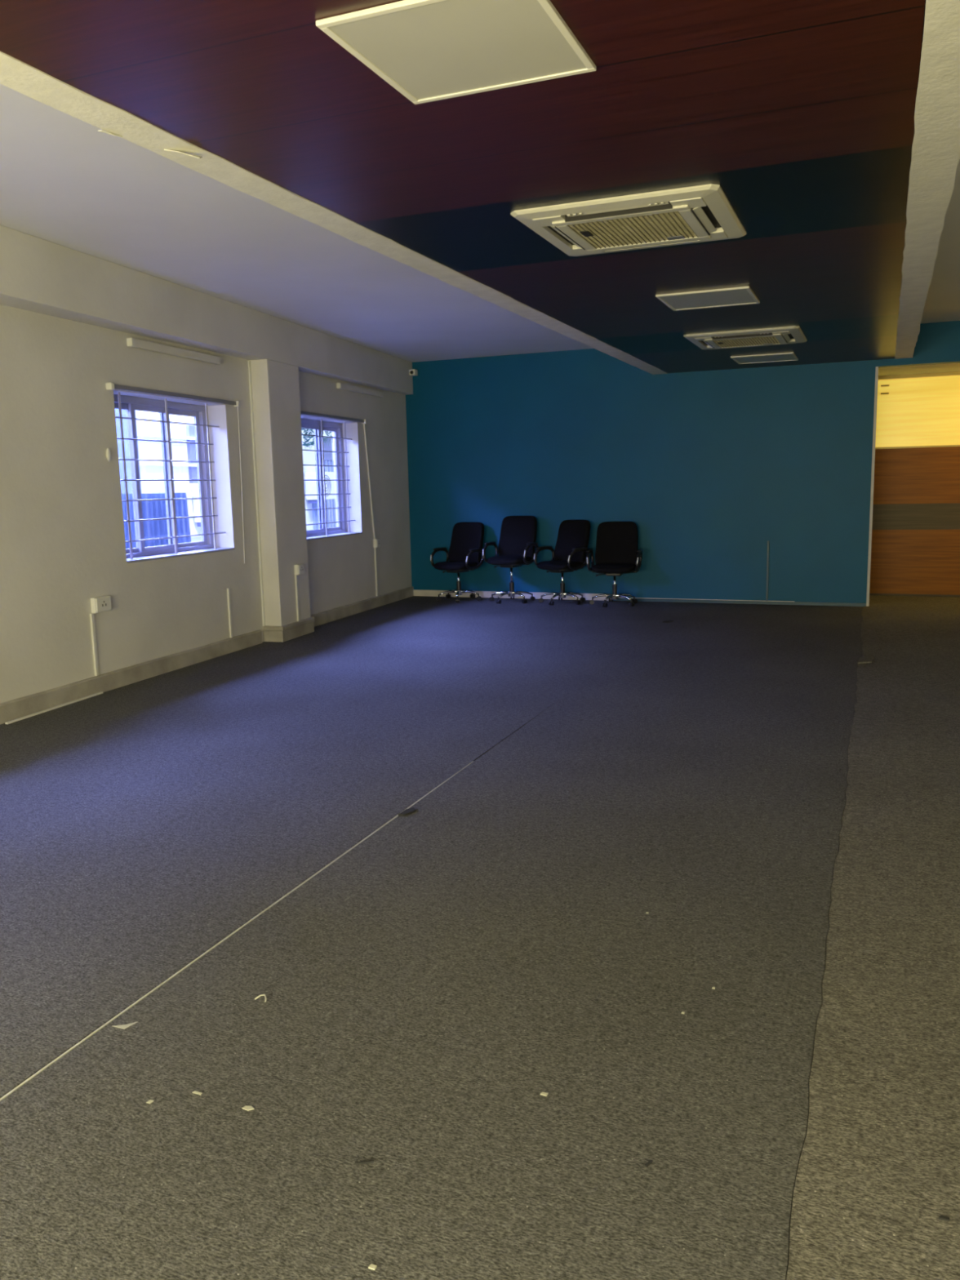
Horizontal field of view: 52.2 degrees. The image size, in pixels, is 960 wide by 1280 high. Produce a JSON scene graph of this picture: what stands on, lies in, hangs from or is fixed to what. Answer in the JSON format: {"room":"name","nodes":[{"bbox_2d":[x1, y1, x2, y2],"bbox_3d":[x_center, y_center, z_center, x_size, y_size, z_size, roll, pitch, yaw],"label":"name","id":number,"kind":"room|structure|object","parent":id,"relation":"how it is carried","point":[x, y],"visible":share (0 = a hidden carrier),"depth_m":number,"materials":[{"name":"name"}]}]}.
{"room":"empty office","nodes":[
{"label":"empty office","id":0,"kind":"room"},
{"bbox_2d":[0,304,411,703],"bbox_3d":[-3.420,-0.853,5.375,0.320,3.006,16.000,1,9,17],"label":"wall","id":1,"kind":"structure","parent":0,"point":[63,545],"depth_m":7.22,"materials":[{"name":"beige paint"}]},
{"bbox_2d":[89,613,98,675],"bbox_3d":[-2.761,0.035,7.010,0.016,0.450,0.028,1,9,17],"label":"cable trunking","id":2,"kind":"object","parent":1,"relation":"attached to","point":[91,615],"visible":1,"depth_m":7.00,"materials":[{"name":"white plastic"}]},
{"bbox_2d":[90,595,111,613],"bbox_3d":[-2.725,-0.257,7.047,0.050,0.110,0.170,1,9,17],"label":"wall socket","id":3,"kind":"object","parent":1,"relation":"attached to","point":[102,603],"visible":1,"depth_m":7.01,"materials":[{"name":"white plastic"}]},
{"bbox_2d":[106,448,111,461],"bbox_3d":[-2.693,-1.344,7.098,0.028,0.096,0.044,1,9,17],"label":"cleat","id":4,"kind":"object","parent":1,"relation":"attached to","point":[108,451],"visible":1,"depth_m":7.08,"materials":[{"name":"white plastic"}]},
{"bbox_2d":[0,629,262,724],"bbox_3d":[-3.782,0.859,3.758,0.028,0.128,11.610,1,9,17],"label":"baseboard","id":5,"kind":"structure","parent":1,"relation":"attached to","point":[10,710],"depth_m":7.29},
{"bbox_2d":[126,337,220,364],"bbox_3d":[-2.427,-2.307,7.843,0.047,0.064,1.210,1,9,17],"label":"batten","id":6,"kind":"object","parent":1,"relation":"attached to","point":[131,342],"visible":1,"depth_m":7.75,"materials":[{"name":"beige paint"}]},
{"bbox_2d":[106,382,244,563],"bbox_3d":[-2.532,-1.284,8.043,0.320,1.442,1.770,1,9,17],"label":"window","id":7,"kind":"structure","parent":1,"relation":"in","point":[165,408],"depth_m":8.10,"materials":[{"name":"white metal"}]},
{"bbox_2d":[0,225,413,395],"bbox_3d":[-3.235,-2.141,5.152,0.422,0.400,15.711,1,9,16],"label":"wall beam","id":8,"kind":"structure","parent":1,"relation":"attached to","point":[37,275],"depth_m":7.38,"materials":[{"name":"beige paint"}]},
{"bbox_2d":[226,588,232,637],"bbox_3d":[-2.227,-0.240,8.718,0.016,0.442,0.028,1,9,17],"label":"cable trunking","id":9,"kind":"object","parent":1,"relation":"attached to","point":[228,589],"visible":1,"depth_m":8.71,"materials":[{"name":"white plastic"}]},
{"bbox_2d":[247,360,265,626],"bbox_3d":[-2.076,-1.339,9.111,0.018,2.440,0.031,2,10,22],"label":"cable trunking","id":10,"kind":"object","parent":1,"relation":"attached to","point":[248,362],"visible":1,"depth_m":9.10,"materials":[{"name":"white plastic"}]},
{"bbox_2d":[300,410,366,540],"bbox_3d":[-1.706,-1.781,10.678,0.320,1.311,1.740,1,9,17],"label":"window","id":11,"kind":"structure","parent":1,"relation":"in","point":[322,532],"depth_m":10.88,"materials":[{"name":"white metal"}]},
{"bbox_2d":[336,382,383,397],"bbox_3d":[-1.363,-2.867,11.242,0.047,0.064,1.220,1,9,17],"label":"batten","id":12,"kind":"object","parent":1,"relation":"attached to","point":[343,386],"visible":1,"depth_m":11.15,"materials":[{"name":"beige paint"}]},
{"bbox_2d":[310,586,413,626],"bbox_3d":[-1.372,-0.399,11.456,0.028,0.128,3.257,1,9,17],"label":"baseboard","id":13,"kind":"structure","parent":1,"relation":"attached to","point":[321,618],"depth_m":11.36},
{"bbox_2d":[363,423,375,538],"bbox_3d":[-1.305,-1.883,11.565,0.016,1.377,0.210,1,9,17],"label":"cable trunking","id":14,"kind":"object","parent":1,"relation":"attached to","point":[364,424],"visible":1,"depth_m":11.56,"materials":[{"name":"white plastic"}]},
{"bbox_2d":[374,547,377,595],"bbox_3d":[-1.253,-0.821,11.823,0.016,0.583,0.028,1,9,17],"label":"cable trunking","id":15,"kind":"object","parent":1,"relation":"attached to","point":[375,557],"visible":1,"depth_m":11.81,"materials":[{"name":"white plastic"}]},
{"bbox_2d":[373,538,380,547],"bbox_3d":[-1.238,-1.166,11.783,0.050,0.105,0.120,1,9,17],"label":"wall socket","id":16,"kind":"object","parent":1,"relation":"attached to","point":[376,542],"visible":1,"depth_m":11.73,"materials":[{"name":"white plastic"}]},
{"bbox_2d":[248,359,311,626],"bbox_3d":[-1.934,-1.319,9.418,0.260,2.600,0.635,1,9,17],"label":"wall pillar","id":17,"kind":"structure","parent":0,"point":[275,384],"depth_m":9.23,"materials":[{"name":"beige paint"}]},
{"bbox_2d":[262,617,314,631],"bbox_3d":[-1.895,-0.161,9.596,0.288,0.045,0.691,1,9,17],"label":"trim","id":18,"kind":"structure","parent":17,"relation":"attached to","point":[310,620],"depth_m":9.35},
{"bbox_2d":[262,622,314,642],"bbox_3d":[-1.897,-0.086,9.608,0.280,0.105,0.675,1,9,17],"label":"baseboard","id":19,"kind":"structure","parent":17,"relation":"attached to","point":[268,636],"depth_m":9.36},
{"bbox_2d":[294,574,299,621],"bbox_3d":[-1.780,-0.408,9.543,0.016,0.451,0.028,1,9,16],"label":"cable trunking","id":20,"kind":"object","parent":17,"relation":"attached to","point":[295,575],"visible":1,"depth_m":9.53,"materials":[{"name":"white plastic"}]},
{"bbox_2d":[293,564,304,574],"bbox_3d":[-1.758,-0.689,9.538,0.050,0.100,0.130,1,9,16],"label":"wall socket","id":21,"kind":"object","parent":17,"relation":"attached to","point":[299,568],"visible":1,"depth_m":9.49,"materials":[{"name":"white plastic"}]},
{"bbox_2d":[0,0,924,373],"bbox_3d":[0.340,-1.871,3.726,2.420,0.030,15.630,2,10,22],"label":"ceiling","id":22,"kind":"structure","parent":0,"point":[801,112],"depth_m":3.52,"materials":[{"name":"brown wood"}]},
{"bbox_2d":[0,51,667,374],"bbox_3d":[-0.864,-2.072,4.191,0.185,0.344,15.630,2,10,22],"label":"ceiling beam","id":23,"kind":"structure","parent":22,"relation":"attached to","point":[15,74],"depth_m":3.95,"materials":[{"name":"beige paint"}]},
{"bbox_2d":[97,129,122,137],"bbox_3d":[-1.282,-1.762,3.409,0.027,0.011,0.088,7,12,42],"label":"flake","id":24,"kind":"object","parent":23,"relation":"attached to","point":[100,131],"visible":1,"depth_m":3.40,"materials":[{"name":"paint"}]},
{"bbox_2d":[164,149,202,158],"bbox_3d":[-1.091,-1.786,3.604,0.134,0.031,0.050,-5,10,-22],"label":"flake","id":25,"kind":"object","parent":23,"relation":"attached to","point":[189,154],"visible":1,"depth_m":3.60,"materials":[{"name":"beige paint"}]},
{"bbox_2d":[315,0,596,104],"bbox_3d":[-0.045,-1.694,2.798,0.610,0.014,0.610,2,10,22],"label":"recessed light","id":26,"kind":"object","parent":22,"relation":"in","point":[428,51],"visible":1,"depth_m":2.77,"materials":[{"name":"white plastic"}]},
{"bbox_2d":[510,183,746,256],"bbox_3d":[0.750,-2.005,4.760,0.950,0.042,0.950,2,10,22],"label":"air conditioner","id":27,"kind":"object","parent":22,"relation":"attached to","point":[699,213],"visible":1,"depth_m":4.60,"materials":[{"name":"plastic"}]},
{"bbox_2d":[551,204,711,252],"bbox_3d":[0.750,-2.002,4.761,0.636,0.036,0.636,2,10,22],"label":"grille","id":28,"kind":"object","parent":27,"relation":"attached to","point":[658,224],"depth_m":4.70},
{"bbox_2d":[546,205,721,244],"bbox_3d":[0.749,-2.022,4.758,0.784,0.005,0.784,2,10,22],"label":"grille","id":29,"kind":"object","parent":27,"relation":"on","point":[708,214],"depth_m":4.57,"materials":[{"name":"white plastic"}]},
{"bbox_2d":[655,285,759,311],"bbox_3d":[1.578,-2.347,6.742,0.610,0.014,0.610,2,10,22],"label":"recessed light","id":30,"kind":"object","parent":22,"relation":"in","point":[740,295],"visible":1,"depth_m":6.70,"materials":[{"name":"white plastic"}]},
{"bbox_2d":[683,325,807,349],"bbox_3d":[2.357,-2.649,8.647,0.950,0.042,0.950,2,10,22],"label":"air conditioner","id":31,"kind":"object","parent":22,"relation":"attached to","point":[784,335],"visible":1,"depth_m":8.45,"materials":[{"name":"plastic"}]},
{"bbox_2d":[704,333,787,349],"bbox_3d":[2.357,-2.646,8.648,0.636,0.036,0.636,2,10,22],"label":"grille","id":32,"kind":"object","parent":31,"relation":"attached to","point":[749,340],"depth_m":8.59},
{"bbox_2d":[700,333,794,345],"bbox_3d":[2.357,-2.666,8.645,0.784,0.005,0.784,2,10,22],"label":"grille","id":33,"kind":"object","parent":31,"relation":"on","point":[787,338],"depth_m":8.54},
{"bbox_2d":[730,351,798,364],"bbox_3d":[2.936,-2.900,10.085,0.610,0.014,0.610,2,10,22],"label":"recessed light","id":34,"kind":"object","parent":22,"relation":"in","point":[782,357],"visible":1,"depth_m":10.04,"materials":[{"name":"white plastic"}]},
{"bbox_2d":[733,354,795,363],"bbox_3d":[2.936,-2.901,10.085,0.566,0.008,0.566,2,10,22],"label":"diffuser","id":35,"kind":"object","parent":34,"relation":"attached to","point":[757,358],"depth_m":10.06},
{"bbox_2d":[0,83,959,362],"bbox_3d":[0.377,-2.285,3.615,11.000,0.200,15.980,2,10,22],"label":"ceiling slab","id":36,"kind":"structure","parent":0,"point":[64,181],"depth_m":6.45,"materials":[{"name":"white paint"}]},
{"bbox_2d":[473,617,862,1279],"bbox_3d":[0.866,0.711,5.124,11.000,0.194,18.200,2,10,22],"label":"floor","id":37,"kind":"structure","parent":0,"point":[862,617],"depth_m":2.30,"materials":[{"name":"grey carpet"}]},
{"bbox_2d":[0,760,473,1101],"bbox_3d":[-1.594,1.282,1.173,0.006,0.006,8.551,2,10,21],"label":"strip","id":38,"kind":"object","parent":37,"relation":"on","point":[374,832],"visible":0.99,"depth_m":2.96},
{"bbox_2d":[0,595,694,1097],"bbox_3d":[-2.033,0.667,5.128,3.935,0.018,15.630,2,10,22],"label":"carpet","id":39,"kind":"object","parent":37,"relation":"on","point":[144,824],"depth_m":4.99,"materials":[{"name":"carpet"}]},
{"bbox_2d":[430,521,484,602],"bbox_3d":[-0.259,-0.988,12.339,0.650,0.970,0.568,6,11,38],"label":"office chair","id":40,"kind":"object","parent":39,"relation":"on","point":[465,549],"visible":1,"depth_m":12.34,"materials":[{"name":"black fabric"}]},
{"bbox_2d":[482,515,537,604],"bbox_3d":[0.387,-0.992,12.031,0.650,1.045,0.602,4,10,31],"label":"office chair","id":41,"kind":"object","parent":39,"relation":"on","point":[517,538],"visible":1,"depth_m":12.07,"materials":[{"name":"black leather"}]},
{"bbox_2d":[533,520,590,605],"bbox_3d":[0.997,-0.940,11.789,0.597,0.990,0.648,-9,12,-40],"label":"office chair","id":42,"kind":"object","parent":39,"relation":"on","point":[569,553],"visible":0.98,"depth_m":11.79,"materials":[{"name":"black plastic"}]},
{"bbox_2d":[586,521,643,607],"bbox_3d":[1.585,-0.897,11.511,0.648,0.965,0.595,1,9,16],"label":"office chair","id":43,"kind":"object","parent":39,"relation":"on","point":[617,553],"visible":1,"depth_m":11.59,"materials":[{"name":"black plastic"}]},
{"bbox_2d":[0,602,863,1279],"bbox_3d":[0.492,0.778,4.102,1.927,0.006,15.630,2,10,22],"label":"carpet","id":44,"kind":"object","parent":37,"relation":"on","point":[493,946],"visible":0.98,"depth_m":2.56,"materials":[{"name":"grey carpet"}]},
{"bbox_2d":[112,1022,137,1029],"bbox_3d":[-0.953,1.036,2.626,0.067,0.001,0.026,-4,9,-16],"label":"paper scrap","id":45,"kind":"object","parent":44,"relation":"on","point":[123,1026],"visible":1,"depth_m":2.63,"materials":[{"name":"white paper"}]},
{"bbox_2d":[192,1090,202,1094],"bbox_3d":[-0.672,1.076,2.328,0.024,0.002,0.007,2,10,22],"label":"paper scrap","id":46,"kind":"object","parent":44,"relation":"on","point":[194,1091],"visible":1,"depth_m":2.33,"materials":[{"name":"white paper"}]},
{"bbox_2d":[241,1106,253,1111],"bbox_3d":[-0.535,1.083,2.265,0.028,0.002,0.016,2,10,22],"label":"paper scrap","id":47,"kind":"object","parent":44,"relation":"on","point":[246,1108],"visible":1,"depth_m":2.26,"materials":[{"name":"white paper"}]},
{"bbox_2d":[254,994,266,1001],"bbox_3d":[-0.611,1.004,2.750,0.039,0.009,0.025,2,10,22],"label":"string curl","id":48,"kind":"object","parent":44,"relation":"on","point":[264,995],"visible":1,"depth_m":2.75,"materials":[{"name":"fabric"}]},
{"bbox_2d":[354,1160,373,1164],"bbox_3d":[-0.245,1.106,2.072,0.041,0.004,0.005,-2,9,-7],"label":"clump","id":49,"kind":"object","parent":44,"relation":"on","point":[370,1161],"visible":1,"depth_m":2.07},
{"bbox_2d":[368,1263,377,1270],"bbox_3d":[-0.197,1.149,1.794,0.013,0.003,0.009,2,10,22],"label":"paper scrap","id":50,"kind":"object","parent":44,"relation":"on","point":[373,1267],"visible":1,"depth_m":1.79,"materials":[{"name":"white paper"}]},
{"bbox_2d":[398,807,415,816],"bbox_3d":[-0.316,0.756,4.304,0.044,0.008,0.105,2,10,22],"label":"clump","id":51,"kind":"object","parent":44,"relation":"on","point":[409,811],"visible":1,"depth_m":4.29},
{"bbox_2d":[540,1092,548,1096],"bbox_3d":[0.150,1.063,2.293,0.017,0.003,0.010,2,10,22],"label":"paper scrap","id":52,"kind":"object","parent":44,"relation":"on","point":[545,1094],"visible":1,"depth_m":2.29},
{"bbox_2d":[644,1160,652,1167],"bbox_3d":[0.353,1.096,2.050,0.024,0.004,0.005,-10,12,-43],"label":"clump","id":53,"kind":"object","parent":44,"relation":"on","point":[650,1162],"visible":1,"depth_m":2.05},
{"bbox_2d":[786,606,959,1279],"bbox_3d":[3.334,0.893,2.946,4.374,0.010,15.630,2,10,22],"label":"carpet","id":54,"kind":"object","parent":37,"relation":"on","point":[878,1168],"visible":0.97,"depth_m":2.70,"materials":[{"name":"carpet"}]},
{"bbox_2d":[857,657,873,663],"bbox_3d":[2.991,0.157,7.594,0.101,0.022,0.230,3,10,25],"label":"flap","id":55,"kind":"object","parent":54,"relation":"on","point":[862,660],"visible":1,"depth_m":7.57,"materials":[{"name":"fabric"}]},
{"bbox_2d":[937,1214,949,1221],"bbox_3d":[0.889,1.107,1.876,0.020,0.004,0.009,2,10,22],"label":"clump","id":56,"kind":"object","parent":54,"relation":"on","point":[941,1217],"visible":1,"depth_m":1.87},
{"bbox_2d":[868,595,959,608],"bbox_3d":[5.836,-0.400,10.854,5.796,0.010,1.097,2,10,22],"label":"carpet","id":57,"kind":"object","parent":37,"relation":"on","point":[874,601],"visible":0.4,"depth_m":11.18,"materials":[{"name":"carpet"}]},
{"bbox_2d":[405,320,959,603],"bbox_3d":[3.402,-1.899,11.092,10.600,3.006,0.150,2,10,22],"label":"wall","id":58,"kind":"structure","parent":0,"point":[710,468],"depth_m":11.54,"materials":[{"name":"teal paint"}]},
{"bbox_2d":[408,368,417,376],"bbox_3d":[-0.842,-3.399,12.446,0.080,0.075,0.128,2,10,22],"label":"security camera","id":59,"kind":"object","parent":58,"relation":"attached to","point":[412,372],"visible":1,"depth_m":12.40,"materials":[{"name":"white plastic"}]},
{"bbox_2d":[413,589,866,606],"bbox_3d":[1.705,-0.518,11.931,5.593,0.082,0.018,2,10,22],"label":"baseboard","id":60,"kind":"structure","parent":58,"relation":"attached to","point":[415,593],"depth_m":11.99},
{"bbox_2d":[621,597,794,601],"bbox_3d":[2.606,-0.479,11.565,2.120,0.006,0.016,2,10,22],"label":"trim","id":61,"kind":"structure","parent":58,"relation":"attached to","point":[621,597],"depth_m":11.51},
{"bbox_2d":[765,541,768,600],"bbox_3d":[3.298,-0.789,11.228,0.022,0.690,0.016,2,10,22],"label":"cable trunking","id":62,"kind":"object","parent":58,"relation":"attached to","point":[767,552],"visible":1,"depth_m":11.22,"materials":[{"name":"teal paint"}]},
{"bbox_2d":[866,366,878,606],"bbox_3d":[4.310,-1.661,10.756,0.027,2.588,0.158,2,10,22],"label":"trim","id":63,"kind":"structure","parent":58,"relation":"attached to","point":[877,367],"depth_m":10.68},
{"bbox_2d":[894,0,959,359],"bbox_3d":[1.538,-1.972,3.213,0.185,0.344,15.630,2,10,22],"label":"ceiling beam","id":64,"kind":"structure","parent":58,"relation":"attached to","point":[935,148],"depth_m":3.87,"materials":[{"name":"beige paint"}]},
{"bbox_2d":[869,446,959,595],"bbox_3d":[6.033,-1.366,11.241,5.800,1.720,0.049,2,10,22],"label":"wall","id":65,"kind":"structure","parent":0,"point":[904,562],"depth_m":11.57,"materials":[{"name":"brown wood"}]},
{"bbox_2d":[875,371,959,448],"bbox_3d":[6.004,-2.630,11.040,5.800,0.840,0.049,2,10,22],"label":"wall panel","id":66,"kind":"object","parent":65,"relation":"in","point":[913,411],"depth_m":11.39,"materials":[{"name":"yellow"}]},
{"bbox_2d":[871,502,959,529],"bbox_3d":[6.033,-1.425,11.234,5.800,0.303,0.045,2,10,22],"label":"wall","id":67,"kind":"structure","parent":0,"point":[892,516],"depth_m":11.56,"materials":[{"name":"wood"}]},
{"bbox_2d":[878,362,959,376],"bbox_3d":[5.844,-3.034,10.606,5.800,0.100,1.150,2,10,22],"label":"ceiling","id":68,"kind":"structure","parent":0,"point":[948,367],"depth_m":10.88,"materials":[{"name":"beige paint"}]},
{"bbox_3d":[6.053,-1.793,11.245,5.800,2.620,0.100,2,10,22],"label":"wall","id":69,"kind":"structure","parent":0,"visible":0},
{"bbox_2d":[869,593,959,597],"bbox_3d":[6.054,-0.503,11.379,5.800,0.030,0.043,2,10,22],"label":"trim","id":70,"kind":"structure","parent":69,"relation":"attached to","point":[875,594],"depth_m":11.70,"materials":[{"name":"brown wood"}]},
{"label":"outside","id":71,"kind":"structure","parent":0,"visible":0},
{"bbox_3d":[-6.482,-0.496,14.094,9.350,0.230,27.000,2,10,22],"label":"ground","id":72,"kind":"structure","parent":71,"visible":0},
{"bbox_2d":[121,492,191,548],"bbox_3d":[-3.696,-0.766,9.956,0.422,1.420,3.250,1,9,17],"label":"sheet","id":73,"kind":"object","parent":72,"relation":"on","point":[151,509],"visible":0.07,"depth_m":10.38,"materials":[{"name":"metal"}]},
{"bbox_2d":[115,408,336,542],"bbox_3d":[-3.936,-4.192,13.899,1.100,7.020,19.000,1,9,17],"label":"building","id":74,"kind":"structure","parent":72,"relation":"on","point":[147,450],"depth_m":13.47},
{"bbox_2d":[185,425,198,483],"bbox_3d":[-4.035,-2.615,13.795,0.050,0.800,0.220,1,9,17],"label":"shutter","id":75,"kind":"object","parent":74,"relation":"hanging from","point":[190,449],"depth_m":13.72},
{"bbox_2d":[191,488,200,526],"bbox_3d":[-3.825,-1.916,14.088,0.293,0.540,0.620,1,9,17],"label":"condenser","id":76,"kind":"object","parent":74,"relation":"attached to","point":[195,491],"visible":0.02,"depth_m":13.82,"materials":[{"name":"white metal"}]},
{"bbox_2d":[311,500,325,529],"bbox_3d":[-2.885,-2.201,17.554,0.050,0.630,0.400,1,9,17],"label":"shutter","id":77,"kind":"object","parent":74,"relation":"hanging from","point":[314,513],"depth_m":17.38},
{"bbox_2d":[304,471,335,503],"bbox_3d":[-2.812,-2.695,17.302,0.293,0.540,0.620,1,9,17],"label":"condenser","id":78,"kind":"object","parent":74,"relation":"attached to","point":[310,486],"visible":0.66,"depth_m":17.08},
{"bbox_2d":[301,427,333,448],"bbox_3d":[-2.635,-2.478,16.057,0.642,2.910,1.245,1,9,17],"label":"climbing plant","id":79,"kind":"object","parent":72,"relation":"on","point":[310,442],"visible":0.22,"depth_m":15.74,"materials":[{"name":"green plant"}]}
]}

